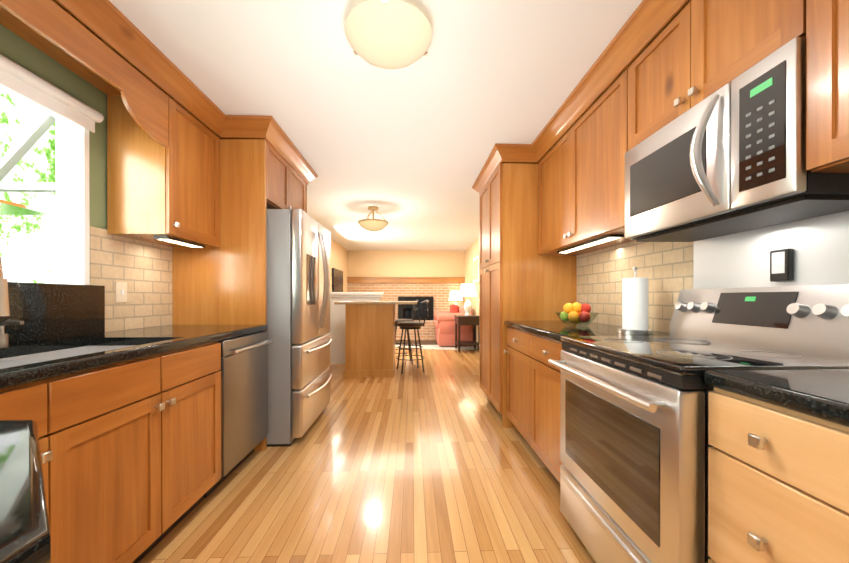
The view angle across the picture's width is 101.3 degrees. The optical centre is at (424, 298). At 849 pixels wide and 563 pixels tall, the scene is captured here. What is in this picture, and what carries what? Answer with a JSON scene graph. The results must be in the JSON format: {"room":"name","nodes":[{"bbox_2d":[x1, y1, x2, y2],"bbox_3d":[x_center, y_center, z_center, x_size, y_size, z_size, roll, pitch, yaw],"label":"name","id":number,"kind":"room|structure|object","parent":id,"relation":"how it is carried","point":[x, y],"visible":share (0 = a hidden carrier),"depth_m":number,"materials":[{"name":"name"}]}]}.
{"room":"kitchen","nodes":[
{"label":"kitchen","id":0,"kind":"room"},
{"bbox_2d":[0,24,347,357],"bbox_3d":[-1.900,-0.089,2.819,0.140,2.380,13.100,0,0,-2],"label":"wall","id":1,"kind":"structure","parent":0,"point":[18,50],"depth_m":1.88,"materials":[{"name":"green paint"}]},
{"bbox_2d":[0,54,103,284],"bbox_3d":[-1.998,-0.510,1.083,0.582,1.010,1.580,0,0,-2],"label":"bay window","id":2,"kind":"structure","parent":1,"relation":"in","point":[73,119],"depth_m":1.83,"materials":[{"name":"white wood"}]},
{"bbox_2d":[90,226,171,331],"bbox_3d":[-1.801,-0.100,2.178,0.011,0.576,0.632,0,0,-2],"label":"backsplash","id":3,"kind":"structure","parent":1,"relation":"attached to","point":[143,269],"depth_m":2.14,"materials":[{"name":"tile"}]},
{"bbox_2d":[115,282,126,302],"bbox_3d":[-1.785,-0.037,2.053,0.012,0.120,0.080,0,0,-2],"label":"switch plate","id":4,"kind":"object","parent":3,"relation":"attached to","point":[120,291],"visible":1,"depth_m":2.04,"materials":[{"name":"beige plastic"}]},
{"bbox_2d":[100,84,219,247],"bbox_3d":[-1.629,-0.778,2.231,0.337,0.820,0.530,0,0,-2],"label":"upper cabinet","id":5,"kind":"object","parent":1,"relation":"attached to","point":[163,167],"depth_m":1.97,"materials":[{"name":"brown wood"}]},
{"bbox_2d":[55,0,317,184],"bbox_3d":[-1.382,-1.212,0.941,0.736,0.122,5.316,0,0,-2],"label":"crown molding","id":6,"kind":"structure","parent":1,"relation":"attached to","point":[109,23],"depth_m":1.94,"materials":[{"name":"brown wood"}]},
{"bbox_2d":[332,268,342,291],"bbox_3d":[-1.986,-0.363,7.968,0.049,0.600,1.000,0,0,-2],"label":"wall-mounted tv","id":7,"kind":"object","parent":1,"relation":"attached to","point":[337,280],"visible":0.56,"depth_m":7.83,"materials":[{"name":"black"}]},
{"bbox_2d":[329,292,383,363],"bbox_3d":[-1.317,0.492,5.918,1.235,1.200,0.250,0,0,-2],"label":"wall","id":8,"kind":"structure","parent":0,"point":[337,332],"depth_m":5.84,"materials":[{"name":"white paint"}]},
{"bbox_2d":[138,347,595,562],"bbox_3d":[-0.258,1.130,2.930,3.430,0.060,13.200,0,0,-2],"label":"floor","id":9,"kind":"structure","parent":0,"point":[435,461],"depth_m":2.00,"materials":[{"name":"brown wood"}]},
{"bbox_2d":[0,420,50,562],"bbox_3d":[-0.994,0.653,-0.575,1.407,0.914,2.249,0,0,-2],"label":"trash can","id":10,"kind":"object","parent":9,"relation":"on","point":[25,536],"visible":1,"depth_m":0.34,"materials":[{"name":"metal"}]},
{"bbox_2d":[41,457,59,562],"bbox_3d":[-1.412,0.796,0.772,0.667,0.620,0.450,0,0,-2],"label":"base cabinet","id":11,"kind":"object","parent":9,"relation":"on","point":[50,465],"depth_m":1.02,"materials":[{"name":"brown wood"}]},
{"bbox_2d":[0,282,267,388],"bbox_3d":[-1.502,0.080,1.433,0.820,0.300,2.138,0,0,-2],"label":"countertop","id":12,"kind":"structure","parent":11,"relation":"on","point":[54,317],"depth_m":1.59,"materials":[{"name":"black stone"}]},
{"bbox_2d":[0,256,23,346],"bbox_3d":[-1.577,-0.021,1.282,0.253,0.421,0.230,0,0,-2],"label":"faucet","id":13,"kind":"object","parent":12,"relation":"on","point":[4,304],"visible":1,"depth_m":1.21,"materials":[{"name":"silver metal"}]},
{"bbox_2d":[0,345,135,368],"bbox_3d":[-1.395,0.332,1.247,0.472,0.200,0.932,0,0,-2],"label":"sink","id":14,"kind":"object","parent":12,"relation":"in","point":[33,358],"visible":0.08,"depth_m":1.52,"materials":[{"name":"silver metal"}]},
{"bbox_2d":[0,381,220,562],"bbox_3d":[-1.436,0.794,1.452,0.667,0.620,0.910,0,0,-2],"label":"base cabinet","id":15,"kind":"object","parent":9,"relation":"on","point":[130,450],"depth_m":1.29,"materials":[{"name":"brown wood"}]},
{"bbox_2d":[204,331,271,497],"bbox_3d":[-1.416,0.667,2.210,0.686,0.870,0.590,0,0,-2],"label":"dishwasher","id":16,"kind":"object","parent":9,"relation":"on","point":[244,396],"visible":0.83,"depth_m":2.13,"materials":[{"name":"silver metal"}]},
{"bbox_2d":[172,138,306,450],"bbox_3d":[-1.485,-0.045,3.010,0.677,2.290,1.008,0,0,-2],"label":"cabinet","id":17,"kind":"object","parent":9,"relation":"on","point":[225,283],"visible":0.5,"depth_m":2.51,"materials":[{"name":"brown wood"}]},
{"bbox_2d":[266,208,331,446],"bbox_3d":[-1.322,0.212,3.030,0.951,1.775,0.920,0,0,-2],"label":"refrigerator","id":18,"kind":"object","parent":9,"relation":"on","point":[298,284],"visible":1,"depth_m":2.59,"materials":[{"name":"grey metal"}]},
{"bbox_2d":[334,301,416,377],"bbox_3d":[-0.683,0.567,5.195,1.140,1.055,0.800,0,0,-2],"label":"bar","id":19,"kind":"object","parent":9,"relation":"on","point":[369,338],"visible":1,"depth_m":4.86,"materials":[{"name":"brown wood"}]},
{"bbox_2d":[395,300,417,364],"bbox_3d":[-0.356,0.555,5.897,0.507,1.078,0.444,0,0,-2],"label":"bar stool","id":20,"kind":"object","parent":9,"relation":"on","point":[414,309],"visible":0.5,"depth_m":5.78,"materials":[{"name":"black wood"}]},
{"bbox_2d":[396,300,428,373],"bbox_3d":[-0.185,0.557,5.282,0.506,1.078,0.444,0,0,-2],"label":"bar stool","id":21,"kind":"object","parent":9,"relation":"on","point":[405,325],"visible":1,"depth_m":5.19,"materials":[{"name":"black wood"}]},
{"bbox_2d":[395,345,477,349],"bbox_3d":[-0.441,1.080,8.127,3.150,0.012,1.600,0,0,-2],"label":"room carpet","id":22,"kind":"object","parent":9,"relation":"on","point":[447,347],"visible":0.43,"depth_m":7.66,"materials":[{"name":"grey carpet"}]},
{"bbox_2d":[395,340,437,344],"bbox_3d":[-0.199,1.068,8.485,1.200,0.010,0.800,0,0,-2],"label":"area rug","id":23,"kind":"object","parent":22,"relation":"on","point":[428,342],"depth_m":8.43,"materials":[{"name":"brown carpet"}]},
{"bbox_2d":[434,304,472,345],"bbox_3d":[0.654,0.596,8.289,0.810,0.920,1.270,0,0,-2],"label":"sofa","id":24,"kind":"object","parent":22,"relation":"on","point":[444,322],"visible":0.62,"depth_m":7.68,"materials":[{"name":"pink fabric"}]},
{"bbox_2d":[454,315,478,351],"bbox_3d":[0.894,0.715,7.297,0.480,0.722,0.590,0,0,-2],"label":"console table","id":25,"kind":"object","parent":22,"relation":"on","point":[466,320],"visible":0.88,"depth_m":7.03,"materials":[{"name":"black wood"}]},
{"bbox_2d":[459,284,476,315],"bbox_3d":[0.914,0.022,7.301,0.380,0.660,0.380,0,0,-2],"label":"table lamp","id":26,"kind":"object","parent":25,"relation":"on","point":[467,289],"visible":1,"depth_m":7.20,"materials":[{"name":"white fabric"}]},
{"bbox_2d":[479,162,576,427],"bbox_3d":[0.943,-0.046,3.444,0.687,2.290,0.950,0,0,-2],"label":"pantry","id":27,"kind":"object","parent":9,"relation":"on","point":[520,278],"visible":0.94,"depth_m":2.97,"materials":[{"name":"brown wood"}]},
{"bbox_2d":[504,327,562,482],"bbox_3d":[1.002,0.666,2.332,0.647,0.872,1.182,0,0,-2],"label":"base cabinet","id":28,"kind":"object","parent":9,"relation":"on","point":[533,394],"visible":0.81,"depth_m":2.23,"materials":[{"name":"brown wood"}]},
{"bbox_2d":[504,320,848,426],"bbox_3d":[1.050,0.211,1.245,0.627,0.040,3.446,0,0,-2],"label":"countertop","id":29,"kind":"structure","parent":28,"relation":"on","point":[823,394],"depth_m":0.83,"materials":[{"name":"black stone"}]},
{"bbox_2d":[558,302,598,325],"bbox_3d":[1.046,0.106,2.393,0.280,0.162,0.280,0,0,-2],"label":"fruit bowl","id":30,"kind":"object","parent":29,"relation":"on","point":[576,313],"visible":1,"depth_m":2.35,"materials":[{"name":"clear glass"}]},
{"bbox_2d":[617,267,653,334],"bbox_3d":[1.153,0.006,1.906,0.170,0.363,0.170,0,0,-2],"label":"paper towel holder","id":31,"kind":"object","parent":29,"relation":"on","point":[635,301],"visible":1,"depth_m":1.86,"materials":[{"name":"white paper"}]},
{"bbox_2d":[548,284,848,562],"bbox_3d":[0.985,0.530,1.341,0.748,1.149,0.776,0,0,-2],"label":"range","id":32,"kind":"object","parent":9,"relation":"on","point":[634,423],"visible":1,"depth_m":1.17,"materials":[{"name":"silver metal"}]},
{"bbox_2d":[708,387,848,562],"bbox_3d":[1.076,0.671,0.235,0.647,0.872,1.422,0,0,-2],"label":"drawers","id":33,"kind":"object","parent":9,"relation":"on","point":[778,484],"visible":1,"depth_m":0.76,"materials":[{"name":"brown wood"}]},
{"bbox_3d":[0.847,0.762,9.197,0.440,0.618,0.390,0,0,-2],"label":"end table","id":34,"kind":"object","parent":9,"relation":"on","visible":0},
{"bbox_2d":[449,291,462,304],"bbox_3d":[0.827,0.122,9.189,0.380,0.660,0.380,0,0,-2],"label":"table lamp","id":35,"kind":"object","parent":34,"relation":"on","point":[454,296],"visible":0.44,"depth_m":9.04,"materials":[{"name":"white fabric"}]},
{"bbox_2d":[109,0,642,250],"bbox_3d":[-0.258,-1.320,2.923,3.430,0.080,13.200,0,0,-2],"label":"ceiling","id":36,"kind":"structure","parent":0,"point":[406,151],"depth_m":2.10,"materials":[{"name":"white paint"}]},
{"bbox_2d":[358,206,387,231],"bbox_3d":[-0.723,-1.119,4.909,0.424,0.330,0.424,0,0,-2],"label":"light","id":37,"kind":"object","parent":36,"relation":"hanging from","point":[372,225],"visible":1,"depth_m":4.81,"materials":[{"name":"beige glass"}]},
{"bbox_2d":[344,0,431,69],"bbox_3d":[-0.168,-1.208,1.643,0.410,0.135,0.417,0,0,-2],"label":"kitchen ceiling light","id":38,"kind":"object","parent":36,"relation":"attached to","point":[390,34],"visible":0.98,"depth_m":1.55,"materials":[{"name":"white glass"}]},
{"bbox_2d":[347,250,464,339],"bbox_3d":[-0.480,-0.107,9.243,3.430,2.380,0.640,0,0,-2],"label":"wall","id":39,"kind":"structure","parent":0,"point":[438,276],"depth_m":9.39,"materials":[{"name":"brown paint"}]},
{"bbox_2d":[398,297,432,319],"bbox_3d":[-0.234,0.262,9.342,0.950,0.639,0.058,0,0,-2],"label":"fireplace insert","id":40,"kind":"object","parent":39,"relation":"in","point":[404,311],"visible":0.79,"depth_m":9.32,"materials":[{"name":"black metal"}]},
{"bbox_2d":[464,238,657,347],"bbox_3d":[1.387,-0.090,2.934,0.140,2.380,13.100,0,0,-2],"label":"wall","id":41,"kind":"structure","parent":0,"point":[471,252],"depth_m":8.21,"materials":[{"name":"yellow paint"}]},
{"bbox_2d":[473,255,478,282],"bbox_3d":[1.135,-0.637,7.627,0.033,0.550,0.700,0,0,-2],"label":"window","id":42,"kind":"structure","parent":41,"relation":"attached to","point":[476,269],"depth_m":7.53,"materials":[{"name":"white glass"}]},
{"bbox_2d":[472,0,688,193],"bbox_3d":[0.984,-1.215,1.759,0.722,0.122,4.486,0,0,-2],"label":"crown molding","id":43,"kind":"structure","parent":41,"relation":"attached to","point":[645,24],"depth_m":1.94,"materials":[{"name":"brown wood"}]},
{"bbox_2d":[538,60,634,254],"bbox_3d":[1.158,-0.778,2.324,0.337,0.820,1.296,0,0,-2],"label":"upper cabinet","id":44,"kind":"object","parent":41,"relation":"attached to","point":[581,178],"depth_m":2.13,"materials":[{"name":"brown wood"}]},
{"bbox_2d":[577,211,848,332],"bbox_3d":[1.369,-0.097,1.283,0.011,0.576,3.400,0,0,-2],"label":"backsplash","id":45,"kind":"structure","parent":41,"relation":"attached to","point":[819,245],"depth_m":1.66,"materials":[{"name":"tile"}]},
{"bbox_2d":[770,248,793,281],"bbox_3d":[1.351,-0.125,1.317,0.026,0.120,0.070,0,0,-2],"label":"keypad","id":46,"kind":"object","parent":45,"relation":"attached to","point":[781,264],"visible":0.96,"depth_m":1.30,"materials":[{"name":"black plastic"}]},
{"bbox_2d":[634,0,805,146],"bbox_3d":[1.192,-0.956,1.346,0.337,0.460,0.784,0,0,-2],"label":"upper cabinet","id":47,"kind":"object","parent":41,"relation":"attached to","point":[693,53],"depth_m":1.28,"materials":[{"name":"brown wood"}]},
{"bbox_2d":[625,37,848,241],"bbox_3d":[1.142,-0.500,1.344,0.435,0.444,0.774,0,0,-2],"label":"over-the-range microwave","id":48,"kind":"object","parent":47,"relation":"attached to","point":[728,158],"visible":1,"depth_m":1.16,"materials":[{"name":"silver metal"}]},
{"bbox_2d":[802,0,848,172],"bbox_3d":[1.219,-0.764,0.596,0.337,0.840,0.842,0,0,-2],"label":"upper cabinet","id":49,"kind":"object","parent":41,"relation":"attached to","point":[827,21],"depth_m":0.90,"materials":[{"name":"brown wood"}]},
{"label":"outside","id":50,"kind":"structure","parent":0,"visible":0},
{"bbox_2d":[0,90,55,283],"bbox_3d":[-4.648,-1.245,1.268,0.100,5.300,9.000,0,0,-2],"label":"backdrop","id":51,"kind":"structure","parent":50,"point":[27,248],"depth_m":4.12,"materials":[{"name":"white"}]}
]}

